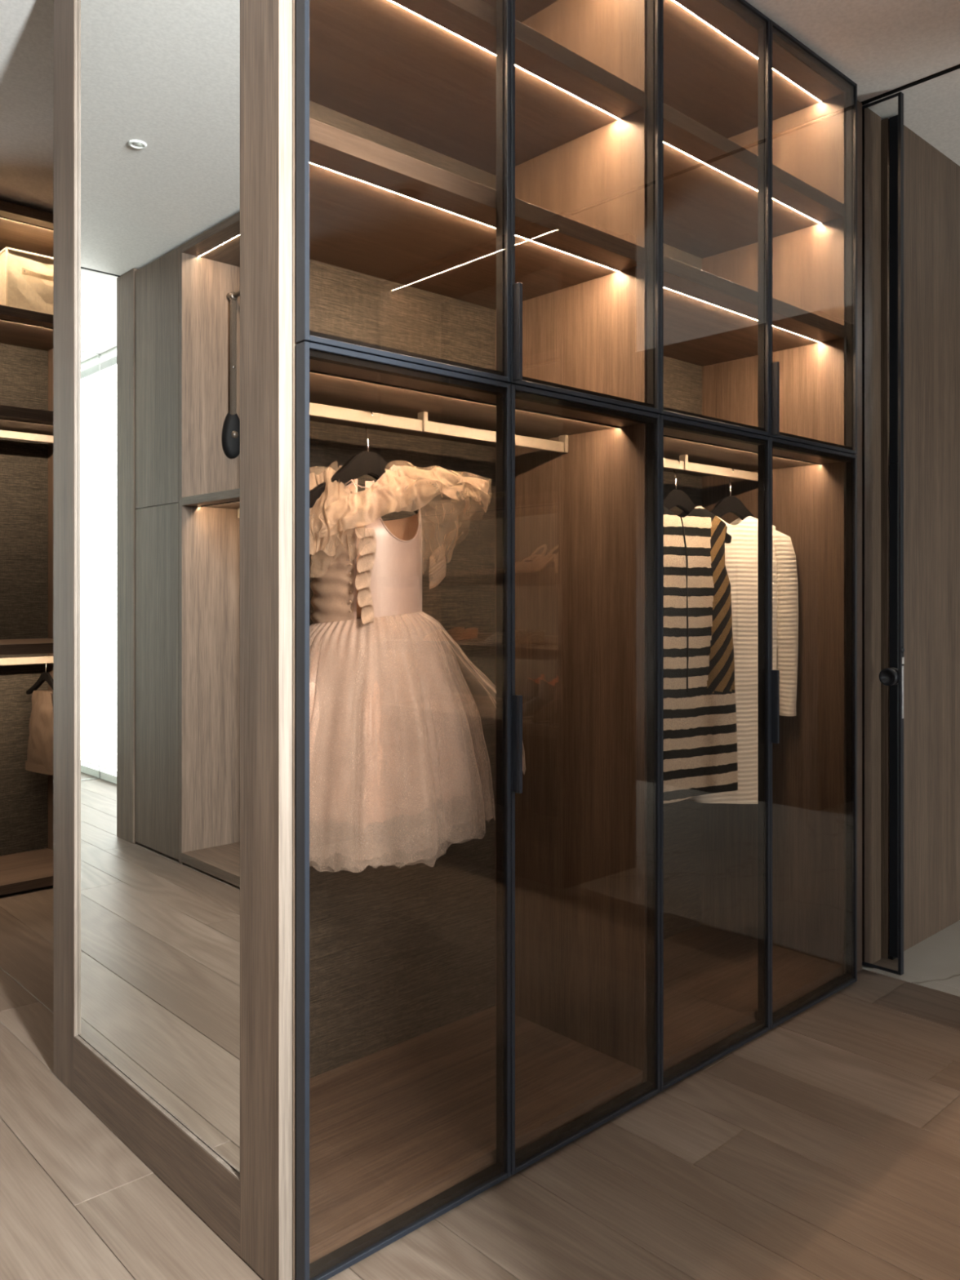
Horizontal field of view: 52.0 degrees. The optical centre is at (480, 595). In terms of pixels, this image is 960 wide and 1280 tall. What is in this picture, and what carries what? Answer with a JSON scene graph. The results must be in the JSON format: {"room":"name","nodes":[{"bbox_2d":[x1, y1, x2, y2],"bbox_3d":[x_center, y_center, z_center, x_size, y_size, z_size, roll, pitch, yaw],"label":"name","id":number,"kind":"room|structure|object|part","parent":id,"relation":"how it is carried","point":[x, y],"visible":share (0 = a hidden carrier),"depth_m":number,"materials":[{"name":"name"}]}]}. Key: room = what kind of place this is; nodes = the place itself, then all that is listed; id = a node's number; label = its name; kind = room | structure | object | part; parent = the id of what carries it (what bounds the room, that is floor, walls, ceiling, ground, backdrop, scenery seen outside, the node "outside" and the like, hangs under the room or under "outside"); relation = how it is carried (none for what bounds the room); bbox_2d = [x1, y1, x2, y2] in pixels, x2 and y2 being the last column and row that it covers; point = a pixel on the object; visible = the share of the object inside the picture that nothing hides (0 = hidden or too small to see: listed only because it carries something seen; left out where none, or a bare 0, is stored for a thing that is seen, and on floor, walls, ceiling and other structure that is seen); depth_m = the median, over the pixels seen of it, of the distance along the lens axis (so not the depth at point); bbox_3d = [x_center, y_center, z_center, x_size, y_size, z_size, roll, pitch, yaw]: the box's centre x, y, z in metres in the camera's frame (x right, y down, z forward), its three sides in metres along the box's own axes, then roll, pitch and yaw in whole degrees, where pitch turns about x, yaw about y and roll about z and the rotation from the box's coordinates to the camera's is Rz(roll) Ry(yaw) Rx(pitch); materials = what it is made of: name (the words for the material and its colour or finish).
{"room":"walk-in closet","nodes":[
{"label":"walk-in closet","id":0,"kind":"room"},
{"bbox_2d":[0,885,959,1279],"bbox_3d":[0.779,1.190,2.837,7.600,0.080,11.500,0,0,-43],"label":"floor","id":1,"kind":"structure","parent":0,"point":[824,1145],"depth_m":1.95,"materials":[{"name":"brown wood"}]},
{"bbox_2d":[0,200,53,896],"bbox_3d":[-2.021,-0.177,3.882,0.807,2.655,0.480,0,0,-43],"label":"wardrobe","id":2,"kind":"object","parent":1,"relation":"on","point":[26,336],"visible":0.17,"depth_m":4.21,"materials":[{"name":"brown wood"}]},
{"bbox_2d":[0,246,53,315],"bbox_3d":[-1.857,-1.239,4.053,0.272,0.262,0.334,0,0,-43],"label":"storage box","id":3,"kind":"object","parent":2,"relation":"on","point":[26,277],"visible":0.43,"depth_m":3.92,"materials":[{"name":"beige fabric"}]},
{"bbox_3d":[-1.748,-1.283,3.941,0.160,0.036,0.020,0,0,-43],"label":"handle","id":4,"kind":"part","parent":3,"relation":"part of","materials":[{"name":"beige fabric"}]},
{"bbox_3d":[-2.014,-1.486,3.874,0.763,0.038,0.460,0,0,-43],"label":"panel","id":5,"kind":"part","parent":2,"relation":"part of","materials":[{"name":"brown wood"}]},
{"bbox_2d":[0,638,53,655],"bbox_3d":[-2.014,0.205,3.874,0.763,0.040,0.460,0,0,-43],"label":"shelf","id":6,"kind":"object","parent":2,"relation":"attached to","point":[7,646],"depth_m":3.83,"materials":[{"name":"brown wood"}]},
{"bbox_2d":[0,404,53,435],"bbox_3d":[-2.014,-0.707,3.874,0.763,0.042,0.460,0,0,-43],"label":"shelf","id":7,"kind":"object","parent":2,"relation":"attached to","point":[13,420],"depth_m":3.87,"materials":[{"name":"brown wood"}]},
{"bbox_2d":[0,304,53,351],"bbox_3d":[-2.014,-1.089,3.874,0.763,0.035,0.460,0,0,-43],"label":"shelf","id":8,"kind":"object","parent":2,"relation":"attached to","point":[20,330],"depth_m":3.97,"materials":[{"name":"brown wood"}]},
{"bbox_3d":[-2.041,0.267,3.903,0.755,0.030,0.013,0,0,-43],"label":"hanging rail","id":9,"kind":"part","parent":2,"relation":"part of","materials":[{"name":"beige metal"}]},
{"bbox_3d":[-2.041,-0.658,3.903,0.755,0.030,0.013,0,0,-43],"label":"hanging rail","id":10,"kind":"part","parent":2,"relation":"part of","materials":[{"name":"beige metal"}]},
{"bbox_3d":[-2.014,1.120,3.874,0.763,0.036,0.460,0,0,-43],"label":"panel","id":11,"kind":"part","parent":2,"relation":"part of","materials":[{"name":"brown wood"}]},
{"bbox_2d":[26,655,53,694],"bbox_3d":[-1.816,0.333,4.112,0.269,0.172,0.036,0,0,35],"label":"clothes hanger","id":12,"kind":"object","parent":2,"relation":"hanging from","point":[46,676],"visible":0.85,"depth_m":4.12,"materials":[{"name":"black paint"}]},
{"bbox_2d":[25,689,53,775],"bbox_3d":[-1.816,0.567,4.112,0.259,0.338,0.083,0,0,33],"label":"trousers","id":13,"kind":"object","parent":12,"relation":"hanging from","point":[40,743],"visible":0.66,"depth_m":4.07,"materials":[{"name":"brown fabric"}]},
{"bbox_3d":[-1.808,0.566,4.123,0.248,0.335,0.053,0,0,36],"label":"leg","id":14,"kind":"part","parent":13,"relation":"part of","materials":[{"name":"brown fabric"}]},
{"bbox_3d":[-1.733,-0.177,4.149,0.022,2.655,0.480,0,0,-43],"label":"panel","id":15,"kind":"part","parent":2,"relation":"part of","materials":[{"name":"brown wood"}]},
{"bbox_2d":[292,0,660,1279],"bbox_3d":[-0.119,-0.182,2.129,0.958,2.665,0.577,0,0,-43],"label":"wardrobe","id":16,"kind":"object","parent":1,"relation":"on","point":[476,184],"visible":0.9,"depth_m":2.29,"materials":[{"name":"brown wood"}]},
{"bbox_3d":[-0.480,-0.182,1.829,0.020,2.665,0.524,0,0,-43],"label":"panel","id":17,"kind":"part","parent":16,"relation":"part of","materials":[{"name":"brown wood"}]},
{"bbox_2d":[309,409,446,527],"bbox_3d":[-0.232,-0.269,2.037,0.419,0.234,0.036,0,0,-43],"label":"clothes hanger","id":18,"kind":"object","parent":16,"relation":"hanging from","point":[369,463],"visible":0.62,"depth_m":2.02,"materials":[{"name":"black paint"}]},
{"bbox_3d":[-0.305,-0.199,2.332,0.920,2.593,0.026,0,0,-43],"label":"panel","id":19,"kind":"part","parent":16,"relation":"part of","materials":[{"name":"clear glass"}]},
{"bbox_3d":[-0.122,-0.967,1.779,0.474,1.095,0.028,0,0,-43],"label":"door","id":20,"kind":"part","parent":16,"relation":"part of","materials":[{"name":"clear glass"}]},
{"bbox_3d":[-0.122,0.361,1.779,0.474,1.556,0.028,0,0,-43],"label":"door","id":21,"kind":"part","parent":16,"relation":"part of","materials":[{"name":"clear glass"}]},
{"bbox_2d":[309,462,525,866],"bbox_3d":[-0.203,0.126,2.048,0.581,0.815,0.422,0,0,-25],"label":"dress","id":22,"kind":"object","parent":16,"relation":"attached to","point":[388,738],"visible":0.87,"depth_m":1.94,"materials":[{"name":"beige fabric"}]},
{"bbox_2d":[310,474,355,623],"bbox_3d":[-0.300,-0.097,1.992,0.116,0.306,0.064,0,0,14],"label":"drape","id":23,"kind":"object","parent":22,"relation":"hanging from","point":[333,588],"depth_m":1.96,"materials":[{"name":"beige fabric"}]},
{"bbox_2d":[419,510,461,574],"bbox_3d":[-0.064,-0.122,2.019,0.138,0.157,0.052,0,0,-28],"label":"drape","id":24,"kind":"object","parent":22,"relation":"hanging from","point":[441,551],"depth_m":2.01,"materials":[{"name":"beige fabric"}]},
{"bbox_3d":[-0.124,-0.368,2.137,0.912,0.025,0.012,0,0,-43],"label":"hanging rail","id":25,"kind":"part","parent":16,"relation":"part of","materials":[{"name":"beige metal"}]},
{"bbox_3d":[-0.128,1.118,2.141,0.920,0.040,0.494,0,0,-43],"label":"panel","id":26,"kind":"part","parent":16,"relation":"part of","materials":[{"name":"brown wood"}]},
{"bbox_2d":[309,117,644,309],"bbox_3d":[-0.127,-0.785,2.140,0.920,0.037,0.498,0,0,-43],"label":"shelf","id":27,"kind":"object","parent":16,"relation":"attached to","point":[379,215],"depth_m":2.10,"materials":[{"name":"brown wood"}]},
{"bbox_2d":[309,0,644,175],"bbox_3d":[-0.127,-1.145,2.140,0.920,0.037,0.498,0,0,-43],"label":"shelf","id":28,"kind":"object","parent":16,"relation":"attached to","point":[418,75],"depth_m":2.17,"materials":[{"name":"brown wood"}]},
{"bbox_3d":[0.073,-0.517,1.927,0.009,0.190,0.020,0,0,-43],"label":"handle","id":29,"kind":"part","parent":16,"relation":"part of","materials":[{"name":"black metal"}]},
{"bbox_3d":[0.073,0.289,1.927,0.009,0.191,0.020,0,0,-43],"label":"handle","id":30,"kind":"part","parent":16,"relation":"part of","materials":[{"name":"black metal"}]},
{"bbox_3d":[-0.127,-1.505,2.140,0.920,0.020,0.498,0,0,-43],"label":"panel","id":31,"kind":"part","parent":16,"relation":"part of","materials":[{"name":"brown wood"}]},
{"bbox_3d":[0.208,-0.182,2.468,0.018,2.665,0.524,0,0,-43],"label":"panel","id":32,"kind":"part","parent":16,"relation":"part of","materials":[{"name":"brown wood"}]},
{"bbox_3d":[0.229,-0.967,2.104,0.480,1.095,0.028,0,0,-43],"label":"door","id":33,"kind":"part","parent":16,"relation":"part of","materials":[{"name":"clear glass"}]},
{"bbox_3d":[0.229,0.361,2.104,0.480,1.556,0.028,0,0,-43],"label":"door","id":34,"kind":"part","parent":16,"relation":"part of","materials":[{"name":"clear glass"}]},
{"bbox_2d":[659,0,857,1091],"bbox_3d":[0.583,-0.182,2.780,0.957,2.665,0.577,0,0,-43],"label":"wardrobe","id":35,"kind":"object","parent":1,"relation":"on","point":[758,130],"visible":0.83,"depth_m":2.92,"materials":[{"name":"brown wood"}]},
{"bbox_3d":[0.396,-0.199,2.982,0.921,2.593,0.026,0,0,-43],"label":"panel","id":36,"kind":"part","parent":35,"relation":"part of","materials":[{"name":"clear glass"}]},
{"bbox_2d":[663,458,731,543],"bbox_3d":[0.551,-0.269,2.763,0.379,0.234,0.036,0,0,-25],"label":"clothes hanger","id":37,"kind":"object","parent":35,"relation":"hanging from","point":[679,499],"visible":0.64,"depth_m":2.76,"materials":[{"name":"black paint"}]},
{"bbox_2d":[663,506,737,803],"bbox_3d":[0.553,0.155,2.762,0.393,0.818,0.132,0,0,-23],"label":"dress","id":38,"kind":"object","parent":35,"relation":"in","point":[700,734],"visible":0.57,"depth_m":2.73,"materials":[{"name":"fabric"}]},
{"bbox_3d":[0.667,0.017,2.817,0.126,0.511,0.116,0,0,-24],"label":"panel","id":39,"kind":"part","parent":38,"relation":"part of","materials":[{"name":"fabric"}]},
{"bbox_3d":[0.577,-0.368,2.787,0.913,0.025,0.012,0,0,-43],"label":"hanging rail","id":40,"kind":"part","parent":35,"relation":"part of","materials":[{"name":"beige metal"}]},
{"bbox_3d":[0.579,-0.967,2.429,0.471,1.095,0.028,0,0,-43],"label":"door","id":41,"kind":"part","parent":35,"relation":"part of","materials":[{"name":"clear glass"}]},
{"bbox_3d":[0.579,0.361,2.429,0.471,1.556,0.028,0,0,-43],"label":"door","id":42,"kind":"part","parent":35,"relation":"part of","materials":[{"name":"clear glass"}]},
{"bbox_2d":[710,467,755,520],"bbox_3d":[0.751,-0.269,2.949,0.369,0.234,0.036,0,0,-18],"label":"clothes hanger","id":43,"kind":"object","parent":35,"relation":"hanging from","point":[733,504],"visible":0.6,"depth_m":2.94,"materials":[{"name":"black paint"}]},
{"bbox_2d":[687,515,798,804],"bbox_3d":[0.744,0.193,2.957,0.472,0.865,0.109,0,0,-19],"label":"dress","id":44,"kind":"object","parent":43,"relation":"hanging from","point":[741,553],"visible":0.3,"depth_m":2.93,"materials":[{"name":"white fabric"}]},
{"bbox_3d":[0.573,1.118,2.792,0.921,0.040,0.494,0,0,-43],"label":"panel","id":45,"kind":"part","parent":35,"relation":"part of","materials":[{"name":"brown wood"}]},
{"bbox_3d":[0.574,-1.505,2.790,0.921,0.020,0.498,0,0,-43],"label":"panel","id":46,"kind":"part","parent":35,"relation":"part of","materials":[{"name":"brown wood"}]},
{"bbox_2d":[663,255,844,366],"bbox_3d":[0.574,-0.785,2.790,0.921,0.037,0.498,0,0,-43],"label":"shelf","id":47,"kind":"object","parent":35,"relation":"attached to","point":[710,320],"depth_m":2.79,"materials":[{"name":"brown wood"}]},
{"bbox_2d":[663,102,844,258],"bbox_3d":[0.574,-1.145,2.790,0.921,0.037,0.498,0,0,-43],"label":"shelf","id":48,"kind":"object","parent":35,"relation":"attached to","point":[710,180],"depth_m":2.80,"materials":[{"name":"brown wood"}]},
{"bbox_3d":[0.910,-0.182,3.119,0.018,2.665,0.524,0,0,-43],"label":"panel","id":49,"kind":"part","parent":35,"relation":"part of","materials":[{"name":"brown wood"}]},
{"bbox_3d":[0.773,-0.517,2.577,0.009,0.190,0.020,0,0,-43],"label":"handle","id":50,"kind":"part","parent":35,"relation":"part of","materials":[{"name":"black metal"}]},
{"bbox_3d":[0.773,0.289,2.577,0.009,0.191,0.020,0,0,-43],"label":"handle","id":51,"kind":"part","parent":35,"relation":"part of","materials":[{"name":"black metal"}]},
{"bbox_3d":[0.930,-0.967,2.755,0.482,1.095,0.028,0,0,-43],"label":"door","id":52,"kind":"part","parent":35,"relation":"part of","materials":[{"name":"clear glass"}]},
{"bbox_3d":[0.930,0.361,2.755,0.482,1.556,0.028,0,0,-43],"label":"door","id":53,"kind":"part","parent":35,"relation":"part of","materials":[{"name":"clear glass"}]},
{"bbox_2d":[0,0,959,213],"bbox_3d":[0.815,-1.585,2.871,7.700,0.120,11.500,0,0,-43],"label":"ceiling","id":54,"kind":"structure","parent":0,"point":[882,46],"depth_m":2.81,"materials":[{"name":"paint"}]},
{"bbox_2d":[860,64,959,105],"bbox_3d":[1.678,-1.524,2.505,0.016,0.006,1.490,0,0,-43],"label":"door track","id":55,"kind":"object","parent":54,"relation":"attached to","point":[957,67],"depth_m":2.92,"materials":[{"name":"black metal"}]},
{"bbox_2d":[862,124,959,968],"bbox_3d":[2.407,-0.188,4.211,3.343,2.675,0.100,0,0,-43],"label":"wall","id":56,"kind":"structure","parent":0,"point":[931,180],"depth_m":3.31,"materials":[{"name":"brown wood"}]},
{"bbox_2d":[857,100,862,971],"bbox_3d":[1.109,-0.183,3.021,0.111,2.667,0.080,0,0,-43],"label":"trim","id":57,"kind":"structure","parent":56,"relation":"attached to","point":[859,104],"depth_m":3.02,"materials":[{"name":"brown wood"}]},
{"bbox_3d":[0.128,-0.188,4.279,0.093,2.675,3.100,0,0,-43],"label":"wall","id":58,"kind":"structure","parent":0,"visible":0},
{"bbox_2d":[862,91,904,975],"bbox_3d":[0.958,-0.188,3.275,0.041,2.651,0.900,0,0,-43],"label":"door","id":59,"kind":"structure","parent":58,"relation":"in","point":[882,119],"depth_m":2.99,"materials":[{"name":"black metal"}]},
{"bbox_3d":[1.232,0.244,2.965,0.022,0.053,0.053,0,0,-43],"label":"knob","id":60,"kind":"part","parent":59,"relation":"part of","materials":[{"name":"black metal"}]},
{"bbox_3d":[-0.131,-0.188,2.856,1.926,2.675,0.496,0,0,-43],"label":"wall","id":61,"kind":"structure","parent":0,"visible":0},
{"bbox_2d":[53,0,292,1279],"bbox_3d":[-0.669,-0.187,1.998,0.026,2.668,1.023,0,0,-43],"label":"mirror panel","id":62,"kind":"object","parent":61,"relation":"attached to","point":[172,119],"visible":1,"depth_m":1.89,"materials":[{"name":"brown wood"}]},
{"bbox_3d":[-0.667,1.082,1.996,0.026,0.130,0.765,0,0,-43],"label":"rail","id":63,"kind":"part","parent":62,"relation":"part of","materials":[{"name":"brown wood"}]},
{"bbox_2d":[74,0,239,1180],"bbox_3d":[-0.672,-0.192,1.992,0.011,2.417,0.765,0,0,-43],"label":"mirror","id":64,"kind":"object","parent":62,"relation":"on","point":[157,82],"depth_m":1.96,"materials":[{"name":"silver mirror"}]}
]}

